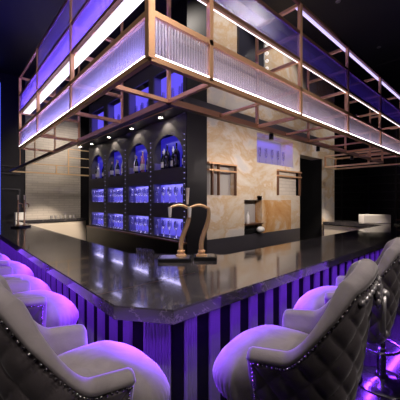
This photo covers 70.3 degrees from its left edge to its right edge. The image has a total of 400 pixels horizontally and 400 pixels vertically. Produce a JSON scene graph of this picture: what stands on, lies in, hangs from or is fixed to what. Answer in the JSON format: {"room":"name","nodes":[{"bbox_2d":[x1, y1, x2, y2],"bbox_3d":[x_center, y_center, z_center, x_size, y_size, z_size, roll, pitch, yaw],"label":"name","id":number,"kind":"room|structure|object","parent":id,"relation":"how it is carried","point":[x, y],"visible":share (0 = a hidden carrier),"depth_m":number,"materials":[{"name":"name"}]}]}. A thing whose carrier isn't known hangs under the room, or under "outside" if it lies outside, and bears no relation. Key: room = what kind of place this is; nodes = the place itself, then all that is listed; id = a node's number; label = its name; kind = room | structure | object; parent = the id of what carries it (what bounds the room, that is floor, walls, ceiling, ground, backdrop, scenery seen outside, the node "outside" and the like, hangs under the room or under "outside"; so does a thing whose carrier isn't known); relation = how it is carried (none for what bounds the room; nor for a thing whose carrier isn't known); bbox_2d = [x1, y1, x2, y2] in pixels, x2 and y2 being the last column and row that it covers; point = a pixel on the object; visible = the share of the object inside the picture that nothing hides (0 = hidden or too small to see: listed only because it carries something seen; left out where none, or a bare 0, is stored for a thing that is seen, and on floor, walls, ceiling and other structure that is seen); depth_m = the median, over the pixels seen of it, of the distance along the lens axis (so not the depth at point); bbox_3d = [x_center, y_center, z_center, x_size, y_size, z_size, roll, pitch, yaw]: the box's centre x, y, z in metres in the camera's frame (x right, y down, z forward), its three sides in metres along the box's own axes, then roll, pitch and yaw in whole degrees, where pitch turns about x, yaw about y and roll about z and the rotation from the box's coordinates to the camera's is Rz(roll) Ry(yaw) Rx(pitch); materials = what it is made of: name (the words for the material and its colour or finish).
{"room":"bar","nodes":[
{"label":"bar","id":0,"kind":"room"},
{"bbox_2d":[0,72,103,240],"bbox_3d":[-3.592,-1.000,9.967,14.000,5.200,0.180,0,0,-42],"label":"wall","id":1,"kind":"structure","parent":0,"point":[10,151],"depth_m":8.24,"materials":[{"name":"black"}]},
{"bbox_2d":[0,83,0,219],"bbox_3d":[-5.634,-0.950,7.980,0.045,4.700,0.040,0,0,-42],"label":"light strip","id":2,"kind":"object","parent":1,"relation":"attached to","point":[0,83],"visible":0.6,"depth_m":7.98,"materials":[{"name":"blue"}]},
{"bbox_2d":[1,165,20,211],"bbox_3d":[-5.431,-0.195,8.169,0.460,1.590,0.030,0,0,-42],"label":"trim","id":3,"kind":"structure","parent":1,"relation":"attached to","point":[1,165],"depth_m":8.23,"materials":[{"name":"grey"}]},
{"bbox_2d":[25,80,79,218],"bbox_3d":[-4.574,-1.000,8.921,1.580,5.200,0.060,0,0,-42],"label":"tiled wall","id":4,"kind":"structure","parent":0,"point":[47,195],"depth_m":8.88,"materials":[{"name":"beige tile"}]},
{"bbox_2d":[105,0,185,202],"bbox_3d":[-0.211,-1.000,7.191,2.970,5.200,3.630,0,0,-42],"label":"wall","id":5,"kind":"structure","parent":0,"point":[178,12],"depth_m":5.60,"materials":[{"name":"black"}]},
{"bbox_2d":[0,0,399,104],"bbox_3d":[0.664,-3.650,5.240,14.000,0.100,12.900,0,0,-42],"label":"ceiling","id":6,"kind":"structure","parent":0,"point":[364,26],"depth_m":6.03,"materials":[{"name":"black"}]},
{"bbox_2d":[9,0,399,175],"bbox_3d":[-0.501,-2.160,6.805,6.672,2.880,8.056,0,0,-42],"label":"rack","id":7,"kind":"object","parent":6,"relation":"hanging from","point":[271,136],"depth_m":2.76,"materials":[{"name":"brown metal"}]},
{"bbox_2d":[207,163,229,194],"bbox_3d":[0.234,-0.350,5.001,0.700,0.540,0.180,0,0,-42],"label":"wall","id":8,"kind":"structure","parent":0,"point":[224,176],"depth_m":5.01,"materials":[{"name":"grey paint"}]},
{"bbox_2d":[244,200,254,227],"bbox_3d":[0.867,0.325,5.598,0.540,0.650,0.140,0,0,-42],"label":"wall","id":9,"kind":"structure","parent":0,"point":[249,205],"depth_m":5.60,"materials":[{"name":"grey paint"}]},
{"bbox_2d":[244,222,263,225],"bbox_3d":[0.981,0.458,5.472,0.540,0.025,0.200,0,0,-42],"label":"shelf","id":10,"kind":"object","parent":9,"relation":"attached to","point":[250,223],"visible":0.71,"depth_m":5.41,"materials":[{"name":"brown metal"}]},
{"bbox_2d":[246,211,248,223],"bbox_3d":[0.906,0.330,5.391,0.064,0.230,0.062,0,0,-42],"label":"bottle","id":11,"kind":"object","parent":10,"relation":"on","point":[247,215],"visible":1,"depth_m":5.36,"materials":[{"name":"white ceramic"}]},
{"bbox_2d":[186,0,322,254],"bbox_3d":[1.386,-1.000,5.971,4.550,5.200,0.320,0,0,-42],"label":"wall","id":12,"kind":"structure","parent":0,"point":[228,143],"depth_m":5.15,"materials":[{"name":"beige stone"}]},
{"bbox_2d":[77,97,318,147],"bbox_3d":[-0.139,-1.409,6.939,4.121,0.121,4.301,0,0,-42],"label":"crown molding","id":13,"kind":"structure","parent":12,"relation":"attached to","point":[168,112],"depth_m":4.95,"materials":[{"name":"grey"}]},
{"bbox_2d":[207,161,237,195],"bbox_3d":[0.388,-0.351,4.830,0.700,0.543,0.060,0,0,-42],"label":"wall frame","id":14,"kind":"object","parent":12,"relation":"attached to","point":[211,169],"visible":1,"depth_m":4.75,"materials":[{"name":"gold metal"}]},
{"bbox_2d":[244,227,259,234],"bbox_3d":[0.964,0.594,5.490,0.500,0.108,0.130,0,0,-42],"label":"box","id":15,"kind":"object","parent":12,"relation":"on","point":[252,230],"visible":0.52,"depth_m":5.40,"materials":[{"name":"black paint"}]},
{"bbox_2d":[237,23,268,68],"bbox_3d":[1.010,-2.893,5.360,0.913,0.755,0.085,0,0,-42],"label":"wall screen","id":16,"kind":"object","parent":12,"relation":"attached to","point":[245,40],"visible":0.62,"depth_m":5.25,"materials":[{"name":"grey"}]},
{"bbox_2d":[256,226,264,232],"bbox_3d":[1.173,0.570,5.497,0.176,0.120,0.150,0,0,-42],"label":"bowl","id":17,"kind":"object","parent":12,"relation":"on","point":[260,229],"visible":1,"depth_m":5.44,"materials":[{"name":"white ceramic"}]},
{"bbox_2d":[277,169,301,195],"bbox_3d":[1.978,-0.371,6.262,0.960,0.543,0.060,0,0,-42],"label":"wall frame","id":18,"kind":"object","parent":12,"relation":"attached to","point":[299,177],"visible":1,"depth_m":6.30,"materials":[{"name":"gold metal"}]},
{"bbox_2d":[296,158,321,240],"bbox_3d":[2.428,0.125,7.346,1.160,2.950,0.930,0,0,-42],"label":"door","id":19,"kind":"structure","parent":12,"relation":"attached to","point":[311,180],"depth_m":7.60,"materials":[{"name":"black paint"}]},
{"bbox_2d":[335,58,399,78],"bbox_3d":[0.731,-3.594,5.166,14.000,0.012,12.700,0,0,-42],"label":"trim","id":20,"kind":"structure","parent":12,"relation":"attached to","point":[399,58],"depth_m":7.64,"materials":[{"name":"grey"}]},
{"bbox_2d":[257,138,280,165],"bbox_3d":[1.389,-1.020,6.176,1.330,0.580,0.020,0,0,-42],"label":"wall","id":21,"kind":"structure","parent":0,"point":[269,149],"depth_m":6.27,"materials":[{"name":"blue"}]},
{"bbox_2d":[279,171,295,195],"bbox_3d":[1.831,-0.370,6.425,0.960,0.540,0.200,0,0,-42],"label":"wall","id":22,"kind":"structure","parent":0,"point":[287,185],"depth_m":6.42,"materials":[{"name":"beige tile"}]},
{"bbox_2d":[322,62,333,235],"bbox_3d":[3.284,-1.000,7.801,0.720,5.200,0.500,0,0,-42],"label":"wall pier","id":23,"kind":"object","parent":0,"point":[327,174],"visible":0.29,"depth_m":7.57,"materials":[{"name":"beige stone"}]},
{"bbox_2d":[334,89,399,222],"bbox_3d":[5.903,-1.000,9.958,0.100,5.200,12.900,0,0,-42],"label":"wall","id":24,"kind":"structure","parent":0,"point":[357,108],"depth_m":9.96,"materials":[{"name":"black"}]},
{"bbox_2d":[334,120,399,222],"bbox_3d":[5.353,-0.500,10.472,0.030,4.200,4.000,0,0,-42],"label":"trim","id":25,"kind":"structure","parent":24,"relation":"attached to","point":[341,147],"depth_m":9.88,"materials":[{"name":"grey"}]},
{"bbox_2d":[355,315,399,399],"bbox_3d":[0.664,1.650,5.240,14.000,0.100,12.900,0,0,-42],"label":"floor","id":26,"kind":"structure","parent":0,"point":[392,362],"depth_m":2.87,"materials":[{"name":"tile"}]},
{"bbox_2d":[0,253,9,259],"bbox_3d":[-2.823,0.925,3.577,0.784,1.350,0.615,0,0,-42],"label":"bar stool","id":27,"kind":"object","parent":26,"relation":"on","point":[5,257],"visible":0.21,"depth_m":3.68,"materials":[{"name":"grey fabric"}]},
{"bbox_2d":[0,254,33,276],"bbox_3d":[-2.208,0.925,3.014,0.784,1.350,0.615,0,0,-42],"label":"bar stool","id":28,"kind":"object","parent":26,"relation":"on","point":[18,268],"visible":0.32,"depth_m":3.04,"materials":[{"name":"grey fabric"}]},
{"bbox_2d":[0,266,50,290],"bbox_3d":[-1.688,0.925,2.406,0.784,1.350,0.615,0,0,-42],"label":"bar stool","id":29,"kind":"object","parent":26,"relation":"on","point":[6,272],"visible":0.16,"depth_m":2.49,"materials":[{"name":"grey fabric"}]},
{"bbox_2d":[6,280,78,327],"bbox_3d":[-1.252,0.925,1.951,0.784,1.350,0.615,0,0,-42],"label":"bar stool","id":30,"kind":"object","parent":26,"relation":"on","point":[47,308],"visible":0.34,"depth_m":1.93,"materials":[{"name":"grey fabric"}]},
{"bbox_2d":[0,275,169,399],"bbox_3d":[-0.503,0.925,1.165,0.784,1.350,0.615,0,0,-42],"label":"bar stool","id":31,"kind":"object","parent":26,"relation":"on","point":[38,362],"visible":1,"depth_m":0.91,"materials":[{"name":"grey fabric"}]},
{"bbox_2d":[86,45,186,253],"bbox_3d":[-1.404,-0.400,5.901,0.450,4.000,3.950,0,0,-42],"label":"bar cabinet","id":32,"kind":"object","parent":26,"relation":"on","point":[152,139],"visible":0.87,"depth_m":5.47,"materials":[{"name":"grey wood"}]},
{"bbox_2d":[97,163,99,177],"bbox_3d":[-2.502,-0.713,7.001,0.087,0.383,0.087,0,0,-42],"label":"liquor bottle","id":33,"kind":"object","parent":32,"relation":"on","point":[98,168],"visible":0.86,"depth_m":6.96,"materials":[{"name":"clear glass"}]},
{"bbox_2d":[110,162,113,176],"bbox_3d":[-1.996,-0.693,6.438,0.083,0.343,0.083,0,0,-42],"label":"liquor bottle","id":34,"kind":"object","parent":32,"relation":"on","point":[111,167],"visible":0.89,"depth_m":6.41,"materials":[{"name":"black glass"}]},
{"bbox_2d":[116,160,119,175],"bbox_3d":[-1.798,-0.693,6.219,0.083,0.343,0.083,0,0,-42],"label":"liquor bottle","id":35,"kind":"object","parent":32,"relation":"on","point":[117,166],"visible":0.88,"depth_m":6.19,"materials":[{"name":"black glass"}]},
{"bbox_2d":[134,156,138,172],"bbox_3d":[-1.254,-0.693,5.615,0.083,0.343,0.083,0,0,-42],"label":"liquor bottle","id":36,"kind":"object","parent":32,"relation":"on","point":[136,165],"visible":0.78,"depth_m":5.58,"materials":[{"name":"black glass"}]},
{"bbox_2d":[141,152,144,171],"bbox_3d":[-1.096,-0.723,5.440,0.083,0.403,0.083,0,0,-42],"label":"liquor bottle","id":37,"kind":"object","parent":32,"relation":"on","point":[142,158],"visible":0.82,"depth_m":5.41,"materials":[{"name":"pink glass"}]},
{"bbox_2d":[161,151,163,168],"bbox_3d":[-0.651,-0.693,5.012,0.083,0.343,0.083,0,0,-42],"label":"liquor bottle","id":38,"kind":"object","parent":32,"relation":"on","point":[162,157],"visible":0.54,"depth_m":4.98,"materials":[{"name":"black glass"}]},
{"bbox_2d":[163,145,170,168],"bbox_3d":[-0.564,-0.733,4.875,0.131,0.423,0.127,0,0,-42],"label":"champagne bottle","id":39,"kind":"object","parent":32,"relation":"on","point":[167,157],"visible":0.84,"depth_m":4.83,"materials":[{"name":"black glass"}]},
{"bbox_2d":[158,234,179,238],"bbox_3d":[-0.475,0.635,4.787,0.140,0.030,0.850,0,0,-42],"label":"shelf","id":40,"kind":"object","parent":32,"relation":"attached to","point":[159,235],"depth_m":4.82,"materials":[{"name":"black paint"}]},
{"bbox_2d":[171,151,172,167],"bbox_3d":[-0.457,-0.693,4.796,0.083,0.343,0.083,0,0,-42],"label":"liquor bottle","id":41,"kind":"object","parent":32,"relation":"on","point":[172,151],"visible":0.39,"depth_m":4.76,"materials":[{"name":"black glass"}]},
{"bbox_2d":[172,143,179,167],"bbox_3d":[-0.390,-0.733,4.682,0.131,0.423,0.127,0,0,-42],"label":"champagne bottle","id":42,"kind":"object","parent":32,"relation":"on","point":[176,154],"visible":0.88,"depth_m":4.63,"materials":[{"name":"black glass"}]},
{"bbox_2d":[0,217,399,399],"bbox_3d":[-0.377,1.075,6.886,7.345,1.051,8.460,0,0,-42],"label":"bar counter","id":43,"kind":"object","parent":26,"relation":"on","point":[181,316],"depth_m":2.19,"materials":[{"name":"black stone"}]},
{"bbox_2d":[14,212,25,219],"bbox_3d":[-4.997,0.448,7.881,0.240,0.200,0.200,0,0,-42],"label":"storage box","id":44,"kind":"object","parent":43,"relation":"on","point":[21,214],"visible":0.77,"depth_m":7.82,"materials":[{"name":"white plastic"}]},
{"bbox_2d":[11,195,30,227],"bbox_3d":[-3.595,0.223,5.711,0.218,0.650,0.320,0,0,8],"label":"tap","id":45,"kind":"object","parent":43,"relation":"on","point":[18,225],"visible":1,"depth_m":5.71,"materials":[{"name":"black paint"}]},
{"bbox_2d":[11,225,30,227],"bbox_3d":[-3.595,0.533,5.711,0.200,0.030,0.320,0,0,8],"label":"drip tray","id":46,"kind":"object","parent":45,"relation":"on","point":[17,226],"depth_m":5.63,"materials":[{"name":"black paint"}]},
{"bbox_2d":[158,188,216,262],"bbox_3d":[-0.108,0.219,2.609,0.564,0.660,0.248,0,0,-12],"label":"tap","id":47,"kind":"object","parent":43,"relation":"on","point":[180,257],"visible":1,"depth_m":2.60,"materials":[{"name":"gold metal"}]},
{"bbox_2d":[158,255,191,262],"bbox_3d":[-0.225,0.534,2.583,0.300,0.030,0.200,0,0,0],"label":"drip tray","id":48,"kind":"object","parent":47,"relation":"on","point":[162,258],"depth_m":2.50,"materials":[{"name":"black metal"}]},
{"bbox_2d":[194,254,216,260],"bbox_3d":[0.050,0.534,2.653,0.210,0.030,0.200,0,0,0],"label":"drip tray","id":49,"kind":"object","parent":47,"relation":"on","point":[197,257],"depth_m":2.56,"materials":[{"name":"black metal"}]},
{"bbox_2d":[0,217,399,324],"bbox_3d":[-0.377,0.588,6.886,7.345,0.075,8.460,0,0,-42],"label":"countertop","id":50,"kind":"structure","parent":43,"relation":"on","point":[90,269],"depth_m":2.31,"materials":[{"name":"black stone"}]},
{"bbox_2d":[359,214,390,223],"bbox_3d":[4.157,0.448,6.771,0.600,0.200,0.280,0,0,7],"label":"storage box","id":51,"kind":"object","parent":43,"relation":"on","point":[363,218],"visible":1,"depth_m":6.64,"materials":[{"name":"white plastic"}]},
{"bbox_2d":[213,259,389,399],"bbox_3d":[0.445,0.925,1.353,0.784,1.350,0.615,0,0,34],"label":"bar stool","id":52,"kind":"object","parent":26,"relation":"on","point":[319,354],"visible":1,"depth_m":1.09,"materials":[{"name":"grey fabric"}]},
{"bbox_2d":[294,237,399,385],"bbox_3d":[1.085,0.925,2.065,0.784,1.350,0.615,0,0,34],"label":"bar stool","id":53,"kind":"object","parent":26,"relation":"on","point":[388,262],"visible":0.39,"depth_m":1.77,"materials":[{"name":"grey fabric"}]},
{"bbox_2d":[360,297,399,399],"bbox_3d":[1.652,0.925,2.467,0.784,1.350,0.615,0,0,34],"label":"bar stool","id":54,"kind":"object","parent":26,"relation":"on","point":[380,381],"visible":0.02,"depth_m":2.45,"materials":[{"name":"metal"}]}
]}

